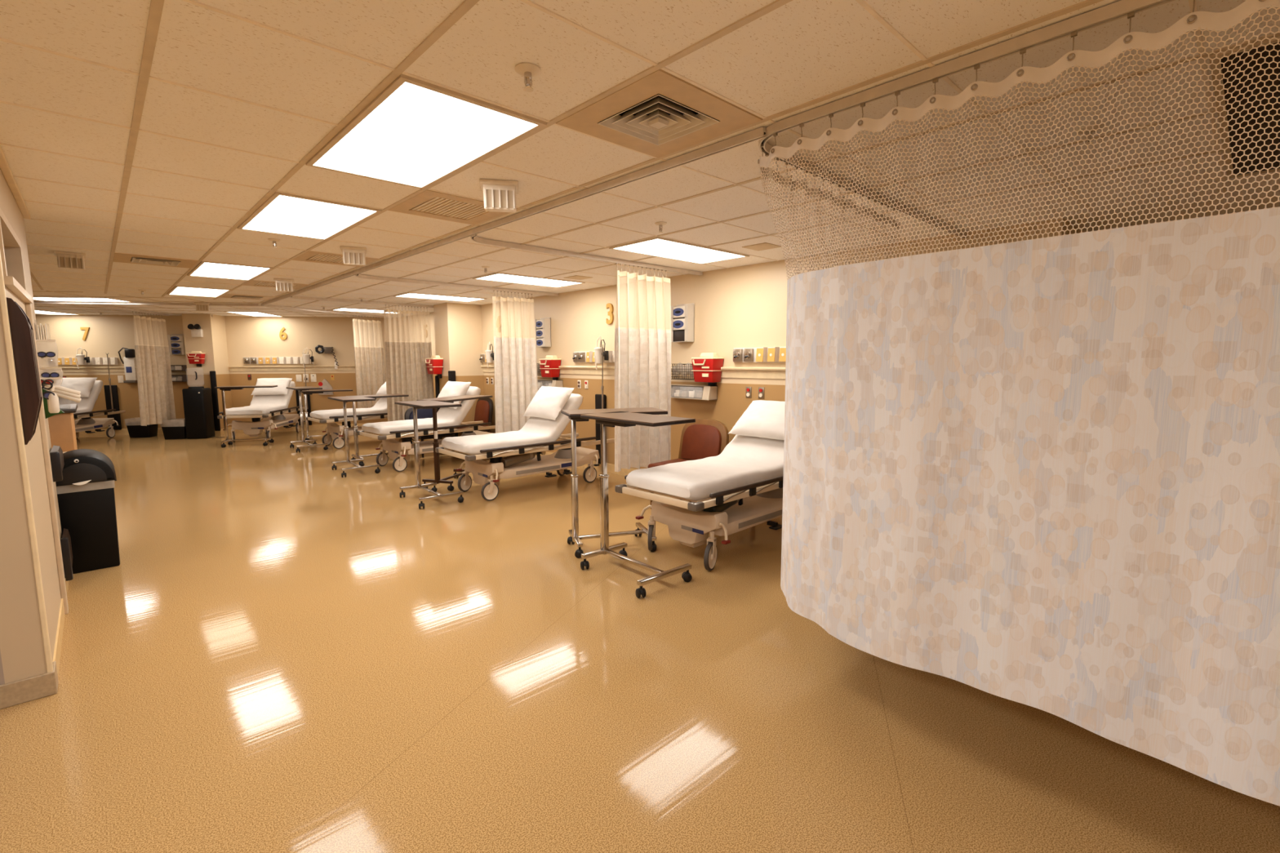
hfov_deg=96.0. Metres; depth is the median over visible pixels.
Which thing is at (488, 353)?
jar
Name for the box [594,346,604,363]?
jar
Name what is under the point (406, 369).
privacy curtain
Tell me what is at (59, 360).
outlet plate
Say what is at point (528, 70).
sprinkler
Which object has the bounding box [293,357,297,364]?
outlet plate
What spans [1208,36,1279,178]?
air vent
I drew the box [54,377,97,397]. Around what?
pillow
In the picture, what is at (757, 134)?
track
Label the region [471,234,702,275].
track
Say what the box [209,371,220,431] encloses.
bumper cover
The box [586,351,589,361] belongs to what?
outlet plate
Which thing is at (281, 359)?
outlet plate
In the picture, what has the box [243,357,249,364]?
outlet
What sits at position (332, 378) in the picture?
wall outlet
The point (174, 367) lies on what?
wire basket
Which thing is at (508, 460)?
cylinder
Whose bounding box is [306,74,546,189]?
recessed light
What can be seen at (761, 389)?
wall outlet
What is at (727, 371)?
trim
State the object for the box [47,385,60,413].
bottle
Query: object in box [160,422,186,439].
waste bin
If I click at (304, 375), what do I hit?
wall outlet
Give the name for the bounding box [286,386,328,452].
table
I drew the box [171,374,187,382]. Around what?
wire basket
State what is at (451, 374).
bumper cover
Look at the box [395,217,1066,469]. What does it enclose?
wall
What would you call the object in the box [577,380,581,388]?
wall outlet
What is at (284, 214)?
recessed light
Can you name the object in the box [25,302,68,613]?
trim
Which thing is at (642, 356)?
privacy curtain
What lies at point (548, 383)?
dispenser
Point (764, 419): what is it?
pillow
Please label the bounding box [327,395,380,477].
table
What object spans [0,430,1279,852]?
floor
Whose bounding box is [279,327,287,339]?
number
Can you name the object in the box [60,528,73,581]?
wall handrail
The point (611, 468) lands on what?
baseboard
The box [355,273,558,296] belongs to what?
track
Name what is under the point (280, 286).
grille
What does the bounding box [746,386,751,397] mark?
wall outlet
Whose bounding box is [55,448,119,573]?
trash can
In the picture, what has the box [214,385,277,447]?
table
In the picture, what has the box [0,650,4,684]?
wall
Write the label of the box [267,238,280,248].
sprinkler
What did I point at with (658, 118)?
ceiling vent
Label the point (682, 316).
holder
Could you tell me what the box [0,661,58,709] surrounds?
baseboard
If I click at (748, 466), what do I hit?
stretcher
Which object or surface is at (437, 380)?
bumper cover
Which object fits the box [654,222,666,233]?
sprinkler
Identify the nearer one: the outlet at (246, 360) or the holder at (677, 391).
the holder at (677, 391)
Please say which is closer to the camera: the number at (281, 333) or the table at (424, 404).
the table at (424, 404)
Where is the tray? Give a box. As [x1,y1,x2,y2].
[123,380,137,382]
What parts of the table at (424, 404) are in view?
post, post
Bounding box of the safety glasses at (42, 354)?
[37,351,55,358]
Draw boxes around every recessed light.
[33,296,133,302]
[35,310,81,315]
[166,285,231,297]
[186,261,273,280]
[223,311,283,316]
[237,191,382,239]
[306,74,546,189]
[331,307,399,313]
[393,292,486,302]
[472,272,585,287]
[608,236,749,264]
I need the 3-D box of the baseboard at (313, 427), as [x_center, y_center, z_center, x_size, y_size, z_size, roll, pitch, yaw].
[-11.206,0.153,11.534,12.050,0.130,0.562,-1,7,-10]
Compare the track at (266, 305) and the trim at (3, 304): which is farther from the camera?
the track at (266, 305)
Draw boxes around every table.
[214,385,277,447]
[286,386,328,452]
[301,389,352,442]
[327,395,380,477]
[351,393,408,463]
[394,400,463,509]
[417,395,493,491]
[560,407,667,558]
[580,411,695,598]
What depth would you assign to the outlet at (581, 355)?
7.83 m
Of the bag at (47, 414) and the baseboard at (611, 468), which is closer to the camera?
the bag at (47, 414)
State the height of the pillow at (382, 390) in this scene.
0.342 m
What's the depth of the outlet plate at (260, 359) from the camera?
12.19 m
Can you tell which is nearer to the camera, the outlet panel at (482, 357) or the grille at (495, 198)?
the grille at (495, 198)
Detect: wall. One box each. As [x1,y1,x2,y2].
[0,168,62,684]
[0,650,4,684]
[35,314,396,429]
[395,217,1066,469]
[1066,221,1083,235]
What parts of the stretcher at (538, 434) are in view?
rail post, mattress, rail post, litter frame, rail, plate, rail post, rail post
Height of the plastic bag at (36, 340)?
0.175 m
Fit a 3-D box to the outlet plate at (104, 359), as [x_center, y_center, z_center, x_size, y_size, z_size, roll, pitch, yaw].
[-10.847,-1.324,11.680,0.080,0.132,0.022,-1,7,-10]
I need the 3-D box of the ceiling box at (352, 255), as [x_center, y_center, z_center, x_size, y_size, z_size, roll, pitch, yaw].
[-2.433,-1.446,4.904,0.200,0.135,0.180,-3,7,-23]
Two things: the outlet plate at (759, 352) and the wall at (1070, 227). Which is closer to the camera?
the wall at (1070, 227)
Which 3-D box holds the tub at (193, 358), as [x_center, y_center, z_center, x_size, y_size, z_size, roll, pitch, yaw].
[-8.811,-1.345,11.442,0.258,0.200,0.155,-1,7,-10]
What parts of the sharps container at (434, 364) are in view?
lid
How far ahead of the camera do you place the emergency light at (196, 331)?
11.39 m
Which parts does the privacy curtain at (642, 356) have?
net panel, fabric panel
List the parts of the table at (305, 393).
post, post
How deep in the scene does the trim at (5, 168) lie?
3.02 m
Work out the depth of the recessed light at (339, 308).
10.73 m
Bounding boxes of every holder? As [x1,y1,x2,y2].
[167,333,185,355]
[533,317,551,346]
[670,302,694,342]
[671,384,717,399]
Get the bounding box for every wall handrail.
[49,445,64,481]
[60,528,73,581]
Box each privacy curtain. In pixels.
[132,311,176,426]
[351,315,386,408]
[383,304,434,421]
[492,290,537,433]
[614,262,671,471]
[757,0,1279,806]
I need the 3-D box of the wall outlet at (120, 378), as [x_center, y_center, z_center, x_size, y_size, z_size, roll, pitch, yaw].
[-10.635,-0.971,11.795,0.100,0.150,0.008,-1,7,-10]
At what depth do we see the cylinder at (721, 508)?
4.33 m
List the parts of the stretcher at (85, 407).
mattress, plate, rail, litter frame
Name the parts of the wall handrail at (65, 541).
rail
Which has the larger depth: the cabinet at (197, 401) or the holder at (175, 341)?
the holder at (175, 341)
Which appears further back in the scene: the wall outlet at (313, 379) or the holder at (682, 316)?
the wall outlet at (313, 379)
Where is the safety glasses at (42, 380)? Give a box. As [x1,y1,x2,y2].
[40,379,53,384]
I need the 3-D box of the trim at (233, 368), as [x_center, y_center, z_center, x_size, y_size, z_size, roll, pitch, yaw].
[-7.105,-1.256,12.390,3.110,0.105,0.048,-1,7,-10]
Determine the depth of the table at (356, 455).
8.39 m
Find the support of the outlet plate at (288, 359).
attached to the outlet panel at (257, 360)
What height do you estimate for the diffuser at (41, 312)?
0.018 m
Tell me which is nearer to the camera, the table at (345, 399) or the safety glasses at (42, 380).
the safety glasses at (42, 380)
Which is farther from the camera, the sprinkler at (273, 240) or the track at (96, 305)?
the track at (96, 305)
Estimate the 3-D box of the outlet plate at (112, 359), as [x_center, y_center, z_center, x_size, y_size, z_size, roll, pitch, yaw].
[-10.716,-1.327,11.704,0.080,0.132,0.022,-1,7,-10]
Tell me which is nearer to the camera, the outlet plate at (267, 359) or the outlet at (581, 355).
the outlet at (581, 355)
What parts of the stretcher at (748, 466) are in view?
litter frame, mattress, rail post, rail, rail post, plate, rail post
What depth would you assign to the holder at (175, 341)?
11.82 m
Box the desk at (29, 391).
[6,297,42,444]
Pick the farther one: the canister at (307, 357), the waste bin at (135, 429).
the canister at (307, 357)
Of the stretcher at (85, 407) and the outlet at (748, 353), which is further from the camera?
the stretcher at (85, 407)
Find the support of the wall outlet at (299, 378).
attached to the wall at (246, 336)
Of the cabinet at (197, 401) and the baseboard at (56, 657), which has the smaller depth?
the baseboard at (56, 657)
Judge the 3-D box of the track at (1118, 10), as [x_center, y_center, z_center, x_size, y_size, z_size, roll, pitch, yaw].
[2.857,-1.172,1.924,2.813,0.034,4.148,-6,9,-43]
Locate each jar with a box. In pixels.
[75,354,84,364]
[302,354,310,364]
[484,350,493,362]
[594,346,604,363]
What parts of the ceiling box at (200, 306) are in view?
mounting plate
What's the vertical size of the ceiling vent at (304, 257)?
0.026 m
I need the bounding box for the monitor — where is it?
[118,347,137,382]
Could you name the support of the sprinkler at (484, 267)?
attached to the ceiling
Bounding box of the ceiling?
[0,0,1279,317]
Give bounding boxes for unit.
[315,345,338,369]
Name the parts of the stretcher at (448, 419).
rail post, mattress, rail post, litter frame, plate, rail, rail post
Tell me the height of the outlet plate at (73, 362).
0.132 m
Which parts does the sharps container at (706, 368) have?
flap handle, lid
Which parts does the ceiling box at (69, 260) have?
mounting plate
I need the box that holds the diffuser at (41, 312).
[35,310,69,314]
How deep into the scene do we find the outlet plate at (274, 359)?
12.23 m
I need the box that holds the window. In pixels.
[0,208,32,303]
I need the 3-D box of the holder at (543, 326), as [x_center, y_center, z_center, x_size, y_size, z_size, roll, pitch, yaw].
[-1.433,-1.385,8.474,0.110,0.425,0.270,-6,9,-43]
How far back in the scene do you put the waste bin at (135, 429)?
11.44 m
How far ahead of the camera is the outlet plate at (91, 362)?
11.63 m
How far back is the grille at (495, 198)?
3.10 m
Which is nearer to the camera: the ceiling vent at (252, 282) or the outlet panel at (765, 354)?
the outlet panel at (765, 354)
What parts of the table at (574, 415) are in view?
post, post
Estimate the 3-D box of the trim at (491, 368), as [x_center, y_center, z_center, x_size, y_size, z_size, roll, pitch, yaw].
[-2.164,-0.934,9.351,0.050,0.115,1.640,-6,9,-43]
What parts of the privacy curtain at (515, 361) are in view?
net panel, fabric panel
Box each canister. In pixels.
[75,347,89,368]
[302,347,313,367]
[484,342,493,367]
[594,336,608,369]
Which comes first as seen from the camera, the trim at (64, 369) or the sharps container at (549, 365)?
the sharps container at (549, 365)
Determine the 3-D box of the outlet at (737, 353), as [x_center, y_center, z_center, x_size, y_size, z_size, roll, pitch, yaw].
[1.004,-0.737,5.952,0.088,0.130,0.110,-6,9,-43]
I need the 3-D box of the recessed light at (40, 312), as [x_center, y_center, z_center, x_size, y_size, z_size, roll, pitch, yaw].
[-11.254,-2.155,10.784,0.582,0.032,1.191,-1,7,-10]
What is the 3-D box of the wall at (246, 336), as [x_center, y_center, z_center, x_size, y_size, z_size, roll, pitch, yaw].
[-11.247,-1.033,11.741,12.100,2.440,0.120,-1,7,-10]
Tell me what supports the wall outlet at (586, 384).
attached to the wall at (745, 306)
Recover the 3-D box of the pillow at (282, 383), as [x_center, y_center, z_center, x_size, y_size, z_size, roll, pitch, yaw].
[-7.486,-0.816,11.717,0.660,0.333,0.340,-1,7,-10]
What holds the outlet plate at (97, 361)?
attached to the outlet panel at (51, 361)
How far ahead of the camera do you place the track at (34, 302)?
9.15 m
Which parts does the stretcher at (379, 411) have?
litter frame, mattress, rail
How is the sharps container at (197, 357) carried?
attached to the wall pier at (213, 343)
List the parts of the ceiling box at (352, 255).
mounting plate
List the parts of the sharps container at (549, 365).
lid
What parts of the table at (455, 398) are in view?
post, post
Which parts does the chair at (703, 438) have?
seat, backrest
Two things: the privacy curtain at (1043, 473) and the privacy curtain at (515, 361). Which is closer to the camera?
the privacy curtain at (1043, 473)
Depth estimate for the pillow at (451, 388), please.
8.44 m
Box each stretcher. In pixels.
[58,352,125,438]
[217,352,307,442]
[306,397,418,448]
[356,386,495,471]
[435,344,614,501]
[614,434,784,570]
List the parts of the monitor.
panel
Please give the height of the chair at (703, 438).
0.886 m
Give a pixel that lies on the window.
(10, 243)
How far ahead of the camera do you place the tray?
11.75 m
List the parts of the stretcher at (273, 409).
mattress, litter frame, plate, rail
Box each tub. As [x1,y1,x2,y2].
[186,353,204,364]
[425,359,443,374]
[539,360,560,377]
[691,359,723,382]
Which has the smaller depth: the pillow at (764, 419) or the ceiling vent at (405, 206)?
the ceiling vent at (405, 206)
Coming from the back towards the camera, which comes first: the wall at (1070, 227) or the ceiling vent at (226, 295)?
the ceiling vent at (226, 295)
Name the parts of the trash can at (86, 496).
dome lid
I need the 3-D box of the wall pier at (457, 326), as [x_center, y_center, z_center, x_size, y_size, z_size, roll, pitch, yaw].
[-3.109,-0.861,9.957,0.610,2.440,0.520,-6,9,-43]
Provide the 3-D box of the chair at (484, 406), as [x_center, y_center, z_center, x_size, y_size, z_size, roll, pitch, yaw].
[-2.792,-0.039,9.601,0.554,0.886,0.540,-6,9,-43]
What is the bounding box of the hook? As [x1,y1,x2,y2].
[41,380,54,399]
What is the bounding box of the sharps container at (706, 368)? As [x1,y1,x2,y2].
[691,352,724,386]
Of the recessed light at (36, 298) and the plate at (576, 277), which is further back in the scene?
the recessed light at (36, 298)
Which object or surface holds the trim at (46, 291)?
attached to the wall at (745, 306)
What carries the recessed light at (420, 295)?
in the ceiling
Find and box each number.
[80,327,89,340]
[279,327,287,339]
[497,315,501,332]
[605,303,613,324]
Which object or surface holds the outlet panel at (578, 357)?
attached to the wall at (745, 306)
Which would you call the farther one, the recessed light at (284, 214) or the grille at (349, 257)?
the grille at (349, 257)
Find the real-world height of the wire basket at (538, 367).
0.187 m
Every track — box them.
[33,301,259,306]
[78,303,168,315]
[261,126,765,306]
[263,304,391,317]
[290,295,433,307]
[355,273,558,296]
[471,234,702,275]
[758,0,1174,238]
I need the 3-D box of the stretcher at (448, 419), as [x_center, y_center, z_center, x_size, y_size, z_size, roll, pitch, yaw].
[-2.982,-0.020,8.447,0.910,1.112,1.958,6,9,44]
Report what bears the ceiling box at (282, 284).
attached to the ceiling
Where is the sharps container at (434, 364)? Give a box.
[425,355,443,377]
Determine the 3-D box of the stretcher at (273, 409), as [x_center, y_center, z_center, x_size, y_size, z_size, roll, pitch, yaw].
[-7.417,-0.629,11.413,0.928,1.683,1.971,-1,7,-10]
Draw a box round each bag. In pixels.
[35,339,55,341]
[39,368,62,369]
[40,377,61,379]
[41,383,64,418]
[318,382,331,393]
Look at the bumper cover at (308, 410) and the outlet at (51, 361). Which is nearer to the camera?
the outlet at (51, 361)
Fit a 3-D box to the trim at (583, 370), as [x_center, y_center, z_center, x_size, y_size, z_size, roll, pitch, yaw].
[-0.383,-0.726,7.475,0.050,0.115,2.550,-6,9,-43]
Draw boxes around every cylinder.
[500,451,546,466]
[703,496,751,511]
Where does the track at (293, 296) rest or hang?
attached to the ceiling
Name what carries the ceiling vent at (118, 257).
in the ceiling
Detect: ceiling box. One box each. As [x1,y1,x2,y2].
[53,250,86,270]
[194,302,209,311]
[273,278,294,292]
[339,245,367,266]
[479,178,518,213]
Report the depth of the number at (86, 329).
11.58 m
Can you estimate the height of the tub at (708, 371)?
0.250 m
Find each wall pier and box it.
[182,313,233,429]
[433,302,484,439]
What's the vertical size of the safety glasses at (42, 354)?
0.039 m
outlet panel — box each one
[47,357,118,364]
[243,356,313,364]
[479,353,493,362]
[572,351,614,362]
[733,346,786,362]
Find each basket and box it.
[170,364,186,371]
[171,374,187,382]
[323,346,333,353]
[537,363,541,375]
[671,364,694,379]
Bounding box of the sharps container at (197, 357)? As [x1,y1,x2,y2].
[186,351,205,366]
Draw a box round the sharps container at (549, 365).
[538,355,561,379]
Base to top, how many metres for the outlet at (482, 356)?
0.130 m
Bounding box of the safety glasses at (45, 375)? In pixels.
[40,372,59,377]
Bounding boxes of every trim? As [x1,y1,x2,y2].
[0,145,30,218]
[0,251,53,672]
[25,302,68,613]
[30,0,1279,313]
[32,290,369,317]
[41,366,136,372]
[228,364,385,371]
[480,364,494,372]
[558,365,684,376]
[720,366,785,378]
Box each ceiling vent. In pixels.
[112,253,198,268]
[220,293,273,300]
[243,280,306,288]
[291,251,378,266]
[387,189,517,224]
[555,69,762,158]
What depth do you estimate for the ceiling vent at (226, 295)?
8.45 m
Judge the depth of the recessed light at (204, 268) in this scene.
6.02 m
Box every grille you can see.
[58,256,82,268]
[196,304,208,311]
[276,282,291,290]
[344,252,363,263]
[485,189,513,208]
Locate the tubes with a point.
(71, 394)
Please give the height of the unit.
0.527 m
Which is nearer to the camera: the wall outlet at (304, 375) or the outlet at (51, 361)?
the outlet at (51, 361)
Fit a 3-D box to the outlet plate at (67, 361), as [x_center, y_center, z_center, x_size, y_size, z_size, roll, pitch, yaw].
[-11.502,-1.308,11.562,0.080,0.132,0.022,-1,7,-10]
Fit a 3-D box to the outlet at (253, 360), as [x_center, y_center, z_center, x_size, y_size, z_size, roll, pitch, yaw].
[-8.164,-1.391,12.172,0.110,0.130,0.045,-1,7,-10]
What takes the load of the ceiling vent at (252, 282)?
in the ceiling
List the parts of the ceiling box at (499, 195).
mounting plate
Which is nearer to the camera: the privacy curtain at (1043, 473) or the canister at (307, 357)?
the privacy curtain at (1043, 473)
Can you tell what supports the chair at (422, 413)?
on the floor
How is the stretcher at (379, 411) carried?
on the floor
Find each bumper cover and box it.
[103,385,121,430]
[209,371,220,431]
[295,390,300,425]
[306,389,311,425]
[435,375,439,439]
[448,370,457,436]
[595,394,606,464]
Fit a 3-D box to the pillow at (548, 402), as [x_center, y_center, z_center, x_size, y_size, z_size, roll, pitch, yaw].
[-1.103,-0.291,6.914,0.308,0.364,0.705,-6,9,-41]
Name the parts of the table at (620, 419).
post, post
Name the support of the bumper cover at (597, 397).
attached to the wall at (745, 306)
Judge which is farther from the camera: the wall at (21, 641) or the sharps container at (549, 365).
the sharps container at (549, 365)
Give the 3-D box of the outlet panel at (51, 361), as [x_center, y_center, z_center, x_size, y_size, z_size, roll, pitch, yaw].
[-11.230,-1.314,11.601,1.214,0.150,0.098,-1,7,-10]
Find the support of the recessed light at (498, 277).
in the ceiling
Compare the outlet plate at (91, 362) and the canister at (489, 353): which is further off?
the outlet plate at (91, 362)
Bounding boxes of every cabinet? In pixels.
[48,404,77,452]
[182,371,224,439]
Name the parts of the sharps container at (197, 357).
lid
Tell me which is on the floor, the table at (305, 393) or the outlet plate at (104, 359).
the table at (305, 393)
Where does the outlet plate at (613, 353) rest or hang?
attached to the outlet panel at (578, 357)
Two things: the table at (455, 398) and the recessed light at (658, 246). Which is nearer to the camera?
the recessed light at (658, 246)
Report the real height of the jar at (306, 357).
0.205 m
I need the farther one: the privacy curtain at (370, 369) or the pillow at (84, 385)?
the privacy curtain at (370, 369)
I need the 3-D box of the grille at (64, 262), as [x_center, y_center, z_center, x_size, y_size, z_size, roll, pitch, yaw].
[-4.982,-1.434,5.043,0.148,0.084,0.036,-6,9,-43]
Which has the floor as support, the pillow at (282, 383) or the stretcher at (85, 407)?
the stretcher at (85, 407)
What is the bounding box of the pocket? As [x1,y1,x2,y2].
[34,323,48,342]
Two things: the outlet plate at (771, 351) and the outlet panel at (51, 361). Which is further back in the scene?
the outlet panel at (51, 361)
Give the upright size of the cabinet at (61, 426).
1.085 m
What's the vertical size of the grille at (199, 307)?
0.084 m
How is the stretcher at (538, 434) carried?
on the floor
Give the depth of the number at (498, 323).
9.43 m
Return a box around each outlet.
[47,358,55,364]
[117,375,124,382]
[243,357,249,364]
[250,357,257,364]
[295,374,302,381]
[302,373,309,382]
[310,373,316,382]
[330,374,334,380]
[479,354,484,362]
[572,352,578,361]
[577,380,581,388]
[578,352,585,361]
[584,380,588,388]
[733,348,742,361]
[743,348,753,361]
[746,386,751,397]
[758,386,764,398]
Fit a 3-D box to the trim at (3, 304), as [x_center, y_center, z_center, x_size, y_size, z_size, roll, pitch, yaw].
[-2.662,-0.037,2.465,0.018,2.300,0.036,-6,9,-43]
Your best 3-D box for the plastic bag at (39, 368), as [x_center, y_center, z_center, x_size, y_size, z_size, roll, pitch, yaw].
[-3.509,-0.313,3.424,0.114,0.092,0.064,-6,9,-43]
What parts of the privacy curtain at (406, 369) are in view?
net panel, fabric panel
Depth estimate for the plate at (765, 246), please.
4.87 m
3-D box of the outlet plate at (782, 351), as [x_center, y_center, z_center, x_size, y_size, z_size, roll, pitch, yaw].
[1.385,-0.695,5.572,0.022,0.132,0.080,-6,9,-43]
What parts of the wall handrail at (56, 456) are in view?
rail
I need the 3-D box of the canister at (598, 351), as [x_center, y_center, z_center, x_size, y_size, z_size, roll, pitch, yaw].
[-0.510,-0.941,7.389,0.138,0.424,0.223,-6,9,-43]
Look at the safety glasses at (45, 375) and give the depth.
3.39 m
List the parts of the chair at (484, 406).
seat frame, backrest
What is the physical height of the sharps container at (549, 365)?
0.385 m
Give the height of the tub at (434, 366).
0.250 m
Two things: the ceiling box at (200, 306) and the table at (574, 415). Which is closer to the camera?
the table at (574, 415)
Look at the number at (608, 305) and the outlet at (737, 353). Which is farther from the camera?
the number at (608, 305)
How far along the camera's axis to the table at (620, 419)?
4.05 m
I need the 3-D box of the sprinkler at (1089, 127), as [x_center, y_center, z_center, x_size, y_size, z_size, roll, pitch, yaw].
[1.873,-1.212,2.406,0.086,0.066,0.086,-6,9,-43]
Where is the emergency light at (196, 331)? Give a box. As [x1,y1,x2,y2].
[187,324,203,337]
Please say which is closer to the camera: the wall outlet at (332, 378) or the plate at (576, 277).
the plate at (576, 277)
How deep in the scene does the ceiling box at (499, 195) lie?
3.10 m
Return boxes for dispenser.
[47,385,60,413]
[537,378,563,390]
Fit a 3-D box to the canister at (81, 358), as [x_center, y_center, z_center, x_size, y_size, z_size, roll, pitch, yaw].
[-11.146,-1.363,11.498,0.223,0.424,0.138,-1,7,-10]
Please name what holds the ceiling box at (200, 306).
attached to the ceiling
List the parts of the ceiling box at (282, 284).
mounting plate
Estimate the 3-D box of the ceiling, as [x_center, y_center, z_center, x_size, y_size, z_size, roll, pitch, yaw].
[-6.472,-1.668,6.121,13.200,0.060,24.000,-6,9,-43]
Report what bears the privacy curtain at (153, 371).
hanging from the track at (96, 305)
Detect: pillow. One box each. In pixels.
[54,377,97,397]
[251,377,292,395]
[376,382,386,395]
[437,381,471,408]
[523,386,574,420]
[728,400,785,439]
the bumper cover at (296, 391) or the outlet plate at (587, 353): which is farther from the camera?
the bumper cover at (296, 391)
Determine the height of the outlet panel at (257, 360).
0.150 m
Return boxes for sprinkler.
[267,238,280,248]
[481,266,489,273]
[514,62,541,92]
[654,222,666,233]
[1076,124,1102,146]
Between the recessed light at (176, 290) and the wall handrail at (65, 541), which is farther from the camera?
the recessed light at (176, 290)
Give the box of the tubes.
[44,384,81,402]
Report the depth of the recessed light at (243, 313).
11.39 m
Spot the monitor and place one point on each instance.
(130, 364)
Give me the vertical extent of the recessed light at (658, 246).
0.032 m
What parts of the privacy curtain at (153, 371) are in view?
net panel, fabric panel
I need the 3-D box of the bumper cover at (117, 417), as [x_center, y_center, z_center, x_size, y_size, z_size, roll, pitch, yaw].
[-10.806,-0.388,11.808,0.220,0.920,0.050,-1,7,-10]
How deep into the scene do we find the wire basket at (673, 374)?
6.41 m
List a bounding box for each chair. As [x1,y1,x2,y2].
[404,407,455,457]
[455,397,493,433]
[648,418,728,508]
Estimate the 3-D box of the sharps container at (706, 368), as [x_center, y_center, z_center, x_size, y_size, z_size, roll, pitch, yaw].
[0.722,-0.600,6.194,0.210,0.385,0.310,-6,9,-43]
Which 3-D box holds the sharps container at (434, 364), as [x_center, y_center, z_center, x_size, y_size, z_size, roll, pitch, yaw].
[-3.476,-1.007,9.730,0.210,0.385,0.310,-6,9,-43]
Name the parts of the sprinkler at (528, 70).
frame arm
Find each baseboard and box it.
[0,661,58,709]
[52,577,68,674]
[79,423,364,435]
[535,451,636,475]
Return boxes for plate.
[57,358,62,364]
[64,358,70,364]
[71,358,77,364]
[87,358,93,364]
[94,358,100,364]
[102,357,107,364]
[110,357,115,364]
[257,357,262,364]
[265,357,270,364]
[272,357,276,364]
[279,357,284,364]
[286,357,290,364]
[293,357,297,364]
[564,275,592,279]
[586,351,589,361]
[612,351,614,361]
[742,242,781,250]
[755,348,763,361]
[767,347,775,361]
[778,347,786,361]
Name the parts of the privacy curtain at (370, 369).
net panel, fabric panel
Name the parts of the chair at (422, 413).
backrest, seat frame, seat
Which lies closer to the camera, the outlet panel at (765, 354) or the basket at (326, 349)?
the outlet panel at (765, 354)
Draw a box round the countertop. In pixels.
[59,404,77,413]
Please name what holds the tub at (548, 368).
in the sharps container at (549, 365)
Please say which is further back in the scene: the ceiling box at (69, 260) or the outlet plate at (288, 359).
the outlet plate at (288, 359)
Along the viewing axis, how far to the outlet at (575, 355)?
7.93 m
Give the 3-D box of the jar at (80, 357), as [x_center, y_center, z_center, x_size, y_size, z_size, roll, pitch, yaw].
[-11.159,-1.335,11.498,0.136,0.205,0.136,-6,9,-43]
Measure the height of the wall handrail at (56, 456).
0.186 m

